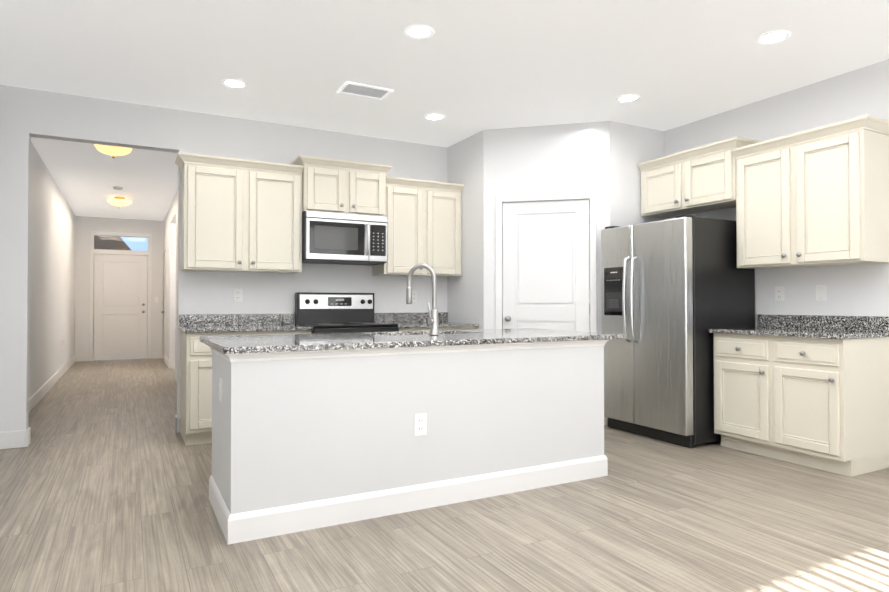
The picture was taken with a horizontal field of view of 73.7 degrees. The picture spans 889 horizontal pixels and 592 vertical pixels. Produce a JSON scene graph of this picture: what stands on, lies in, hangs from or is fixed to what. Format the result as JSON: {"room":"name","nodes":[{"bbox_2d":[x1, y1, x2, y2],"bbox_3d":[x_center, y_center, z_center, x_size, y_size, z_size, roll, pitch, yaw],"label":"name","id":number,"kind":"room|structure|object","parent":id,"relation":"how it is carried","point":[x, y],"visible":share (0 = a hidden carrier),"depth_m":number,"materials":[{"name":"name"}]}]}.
{"room":"kitchen","nodes":[
{"label":"kitchen","id":0,"kind":"room"},
{"bbox_2d":[0,358,888,591],"bbox_3d":[-1.056,1.217,5.826,5.640,0.100,15.140,0,-1,-28],"label":"floor","id":1,"kind":"structure","parent":0,"point":[105,474],"depth_m":2.89,"materials":[{"name":"brown wood"}]},
{"bbox_2d":[179,314,312,445],"bbox_3d":[-1.670,0.656,4.963,0.973,1.000,0.651,0,-1,-28],"label":"base cabinet","id":2,"kind":"object","parent":1,"relation":"on","point":[195,390],"visible":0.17,"depth_m":4.60,"materials":[{"name":"beige wood"}]},
{"bbox_2d":[295,292,398,332],"bbox_3d":[-0.879,0.563,5.327,0.756,1.195,0.731,0,-1,-28],"label":"range","id":3,"kind":"object","parent":1,"relation":"on","point":[335,312],"visible":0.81,"depth_m":5.50,"materials":[{"name":"grey metal"}]},
{"bbox_2d":[206,336,611,544],"bbox_3d":[-0.205,0.707,3.665,2.312,0.866,1.006,0,-1,-28],"label":"kitchen island","id":4,"kind":"object","parent":1,"relation":"on","point":[310,431],"depth_m":3.10,"materials":[{"name":"paint"}]},
{"bbox_2d":[219,378,221,402],"bbox_3d":[-1.132,0.475,2.994,0.009,0.117,0.072,0,-1,-28],"label":"light switch","id":5,"kind":"object","parent":4,"relation":"attached to","point":[220,389],"visible":0.98,"depth_m":2.98,"materials":[{"name":"white plastic"}]},
{"bbox_2d":[200,328,567,343],"bbox_3d":[-0.285,0.263,3.971,2.478,0.030,0.479,0,-1,-28],"label":"island countertop","id":6,"kind":"structure","parent":4,"relation":"on","point":[204,339],"depth_m":3.79,"materials":[{"name":"grey stone"}]},
{"bbox_2d":[384,332,423,335],"bbox_3d":[-0.152,0.384,3.995,0.764,0.236,0.425,0,-1,-28],"label":"sink","id":7,"kind":"object","parent":6,"relation":"in","point":[385,333],"depth_m":4.13,"materials":[{"name":"silver metal"}]},
{"bbox_2d":[406,263,438,334],"bbox_3d":[-0.136,0.019,3.747,0.158,0.452,0.194,0,-1,-28],"label":"faucet","id":8,"kind":"object","parent":6,"relation":"on","point":[433,318],"visible":1,"depth_m":3.71,"materials":[{"name":"silver metal"}]},
{"bbox_2d":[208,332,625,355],"bbox_3d":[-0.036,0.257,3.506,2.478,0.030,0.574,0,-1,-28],"label":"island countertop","id":9,"kind":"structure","parent":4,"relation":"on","point":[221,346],"depth_m":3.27,"materials":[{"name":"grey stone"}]},
{"bbox_2d":[414,413,426,435],"bbox_3d":[-0.128,0.686,3.160,0.072,0.117,0.007,0,-1,-28],"label":"outlet","id":10,"kind":"object","parent":4,"relation":"attached to","point":[420,424],"visible":1,"depth_m":3.16,"materials":[{"name":"white plastic"}]},
{"bbox_2d":[374,312,478,330],"bbox_3d":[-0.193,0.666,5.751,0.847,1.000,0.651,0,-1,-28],"label":"countertop","id":11,"kind":"structure","parent":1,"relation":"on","point":[411,321],"depth_m":5.87,"materials":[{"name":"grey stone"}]},
{"bbox_2d":[601,214,754,447],"bbox_3d":[1.920,0.272,5.008,0.891,1.769,0.910,0,-1,-28],"label":"refrigerator","id":12,"kind":"object","parent":1,"relation":"on","point":[673,290],"visible":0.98,"depth_m":4.66,"materials":[{"name":"silver metal"}]},
{"bbox_2d":[708,314,888,476],"bbox_3d":[2.505,0.644,4.236,0.616,1.005,0.960,0,-1,-28],"label":"base cabinet","id":13,"kind":"object","parent":1,"relation":"on","point":[812,391],"visible":1,"depth_m":3.96,"materials":[{"name":"beige wood"}]},
{"bbox_2d":[0,59,888,432],"bbox_3d":[-1.056,-0.205,5.844,5.640,2.743,15.140,0,-1,-28],"label":"wall","id":14,"kind":"structure","parent":0,"point":[44,275],"depth_m":5.32,"materials":[{"name":"paint"}]},
{"bbox_2d":[0,355,75,446],"bbox_3d":[-5.178,1.127,7.832,0.014,0.130,7.480,0,-1,-28],"label":"baseboard","id":15,"kind":"structure","parent":14,"relation":"attached to","point":[33,400],"depth_m":6.93,"materials":[{"name":"white wood"}]},
{"bbox_2d":[93,254,147,359],"bbox_3d":[-6.273,0.213,11.495,0.912,2.024,0.108,0,-1,-28],"label":"front door","id":16,"kind":"structure","parent":14,"relation":"in","point":[120,306],"depth_m":11.50,"materials":[{"name":"paint"}]},
{"bbox_2d":[89,231,151,360],"bbox_3d":[-6.300,0.007,11.546,1.044,2.462,0.136,0,-1,-28],"label":"door frame","id":17,"kind":"structure","parent":14,"relation":"attached to","point":[93,251],"depth_m":11.46,"materials":[{"name":"white wood"}]},
{"bbox_2d":[94,235,147,250],"bbox_3d":[-6.300,-1.027,11.560,0.920,0.270,0.006,0,-1,-28],"label":"window","id":18,"kind":"structure","parent":14,"relation":"in","point":[120,243],"depth_m":11.55,"materials":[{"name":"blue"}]},
{"bbox_2d":[162,256,164,312],"bbox_3d":[-5.434,0.213,11.476,0.103,2.025,0.667,0,-1,-28],"label":"hall door","id":19,"kind":"structure","parent":14,"relation":"in","point":[164,276],"depth_m":11.68,"materials":[{"name":"white wood"}]},
{"bbox_2d":[162,250,165,358],"bbox_3d":[-5.381,0.187,11.505,0.136,2.102,0.794,0,-1,-28],"label":"door frame","id":20,"kind":"structure","parent":14,"relation":"attached to","point":[164,288],"depth_m":11.76,"materials":[{"name":"white wood"}]},
{"bbox_2d":[164,355,169,367],"bbox_3d":[-4.938,1.161,10.537,0.014,0.130,1.294,0,-1,-28],"label":"baseboard","id":21,"kind":"structure","parent":14,"relation":"attached to","point":[166,360],"depth_m":10.37,"materials":[{"name":"white wood"}]},
{"bbox_2d":[174,368,176,380],"bbox_3d":[-3.720,1.132,8.256,0.014,0.130,1.234,0,-1,-28],"label":"baseboard","id":22,"kind":"structure","parent":14,"relation":"attached to","point":[175,372],"depth_m":8.50,"materials":[{"name":"white wood"}]},
{"bbox_2d":[234,289,241,301],"bbox_3d":[-1.829,-0.005,5.254,0.072,0.117,0.007,0,-1,-28],"label":"electrical outlet","id":23,"kind":"object","parent":14,"relation":"attached to","point":[237,295],"visible":1,"depth_m":5.25,"materials":[{"name":"white plastic"}]},
{"bbox_2d":[175,152,303,273],"bbox_3d":[-1.758,-0.676,5.097,1.002,0.927,0.361,0,-1,-28],"label":"upper cabinet","id":24,"kind":"object","parent":14,"relation":"attached to","point":[241,215],"visible":1,"depth_m":4.96,"materials":[{"name":"beige wood"}]},
{"bbox_2d":[290,155,392,215],"bbox_3d":[-0.960,-0.979,5.498,0.868,0.472,0.411,0,-1,-28],"label":"upper cabinet","id":25,"kind":"object","parent":14,"relation":"attached to","point":[340,186],"visible":0.98,"depth_m":5.33,"materials":[{"name":"beige wood"}]},
{"bbox_2d":[302,210,386,264],"bbox_3d":[-0.947,-0.522,5.468,0.756,0.432,0.468,0,-1,-28],"label":"microwave","id":26,"kind":"object","parent":25,"relation":"attached to","point":[342,238],"visible":1,"depth_m":5.30,"materials":[{"name":"grey metal"}]},
{"bbox_2d":[412,291,416,301],"bbox_3d":[-0.316,0.005,6.061,0.072,0.117,0.007,0,-1,-28],"label":"electrical outlet","id":27,"kind":"object","parent":14,"relation":"attached to","point":[414,296],"visible":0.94,"depth_m":6.06,"materials":[{"name":"white plastic"}]},
{"bbox_2d":[372,176,463,276],"bbox_3d":[-0.259,-0.661,5.897,0.837,0.917,0.361,0,-1,-28],"label":"upper cabinet","id":28,"kind":"object","parent":14,"relation":"attached to","point":[424,221],"visible":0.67,"depth_m":5.78,"materials":[{"name":"beige wood"}]},
{"bbox_2d":[637,137,761,217],"bbox_3d":[2.184,-0.988,5.123,0.366,0.482,1.020,0,-1,-28],"label":"upper cabinet","id":29,"kind":"object","parent":14,"relation":"attached to","point":[700,179],"visible":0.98,"depth_m":5.01,"materials":[{"name":"beige wood"}]},
{"bbox_2d":[775,287,783,301],"bbox_3d":[2.632,-0.013,4.656,0.007,0.117,0.072,0,-1,-28],"label":"outlet","id":30,"kind":"object","parent":14,"relation":"attached to","point":[779,294],"visible":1,"depth_m":4.65,"materials":[{"name":"white plastic"}]},
{"bbox_2d":[732,115,888,268],"bbox_3d":[2.631,-0.686,4.282,0.366,0.927,0.963,0,-1,-28],"label":"upper cabinet","id":31,"kind":"object","parent":14,"relation":"attached to","point":[818,196],"visible":1,"depth_m":4.10,"materials":[{"name":"beige wood"}]},
{"bbox_2d":[816,285,825,300],"bbox_3d":[2.781,-0.021,4.379,0.006,0.117,0.072,0,-1,-28],"label":"outlet","id":32,"kind":"object","parent":14,"relation":"attached to","point":[820,292],"visible":1,"depth_m":4.38,"materials":[{"name":"white plastic"}]},
{"bbox_2d":[0,0,888,220],"bbox_3d":[-1.056,-1.626,5.862,5.640,0.100,15.140,0,-1,-28],"label":"ceiling","id":33,"kind":"structure","parent":0,"point":[468,68],"depth_m":4.04,"materials":[{"name":"paint"}]},
{"bbox_2d":[94,144,131,158],"bbox_3d":[-3.383,-1.488,6.057,0.340,0.170,0.340,0,-1,-28],"label":"light","id":34,"kind":"object","parent":33,"relation":"attached to","point":[113,151],"visible":0.75,"depth_m":5.98,"materials":[{"name":"yellow glass"}]},
{"bbox_2d":[113,186,122,189],"bbox_3d":[-4.633,-1.527,8.406,0.124,0.034,0.124,0,-1,-28],"label":"smoke detector","id":35,"kind":"object","parent":33,"relation":"attached to","point":[117,188],"visible":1,"depth_m":8.36,"materials":[{"name":"white plastic"}]},
{"bbox_2d":[107,197,131,207],"bbox_3d":[-5.055,-1.449,9.223,0.340,0.170,0.340,0,-1,-28],"label":"light","id":36,"kind":"object","parent":33,"relation":"attached to","point":[119,201],"visible":1,"depth_m":9.14,"materials":[{"name":"yellow glass"}]},
{"bbox_2d":[221,79,247,87],"bbox_3d":[-1.574,-1.590,4.442,0.188,0.007,0.188,0,-1,-28],"label":"recessed light","id":37,"kind":"object","parent":33,"relation":"in","point":[233,83],"visible":1,"depth_m":4.44,"materials":[{"name":"white plastic"}]},
{"bbox_2d":[337,81,393,99],"bbox_3d":[-0.615,-1.586,4.589,0.380,0.012,0.240,0,-1,-28],"label":"ceiling vent","id":38,"kind":"object","parent":33,"relation":"in","point":[363,90],"visible":0.98,"depth_m":4.58,"materials":[{"name":"white metal"}]},
{"bbox_2d":[404,25,434,38],"bbox_3d":[-0.154,-1.600,3.599,0.188,0.007,0.188,0,-1,-28],"label":"recessed light","id":39,"kind":"object","parent":33,"relation":"in","point":[418,31],"visible":1,"depth_m":3.59,"materials":[{"name":"white plastic"}]},
{"bbox_2d":[424,113,445,120],"bbox_3d":[-0.083,-1.580,5.237,0.188,0.007,0.188,0,-1,-28],"label":"recessed light","id":40,"kind":"object","parent":33,"relation":"in","point":[435,116],"visible":1,"depth_m":5.23,"materials":[{"name":"white plastic"}]},
{"bbox_2d":[616,94,640,102],"bbox_3d":[1.477,-1.586,4.762,0.188,0.007,0.188,0,-1,-28],"label":"recessed light","id":41,"kind":"object","parent":33,"relation":"in","point":[627,98],"visible":1,"depth_m":4.77,"materials":[{"name":"white plastic"}]},
{"bbox_2d":[756,30,790,44],"bbox_3d":[2.037,-1.599,3.671,0.188,0.007,0.188,0,-1,-28],"label":"recessed light","id":42,"kind":"object","parent":33,"relation":"in","point":[772,37],"visible":1,"depth_m":3.67,"materials":[{"name":"white plastic"}]},
{"bbox_2d":[484,121,609,331],"bbox_3d":[0.942,-0.209,5.525,1.151,2.743,0.100,0,-1,14],"label":"wall","id":43,"kind":"structure","parent":0,"point":[562,158],"depth_m":5.50,"materials":[{"name":"paint"}]},
{"bbox_2d":[495,192,596,331],"bbox_3d":[0.941,0.109,5.513,0.924,2.107,0.116,0,-1,14],"label":"door frame","id":44,"kind":"structure","parent":43,"relation":"attached to","point":[501,200],"depth_m":5.47,"materials":[{"name":"white wood"}]},
{"bbox_2d":[503,199,589,331],"bbox_3d":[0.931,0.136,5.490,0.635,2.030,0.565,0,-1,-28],"label":"pantry door","id":45,"kind":"structure","parent":43,"relation":"in","point":[546,273],"depth_m":5.49,"materials":[{"name":"white wood"}]},
{"bbox_2d":[604,417,607,424],"bbox_3d":[0.928,1.097,5.453,1.151,0.130,0.014,0,-1,14],"label":"baseboard","id":46,"kind":"structure","parent":43,"relation":"attached to","point":[605,420],"depth_m":5.32,"materials":[{"name":"white wood"}]}
]}

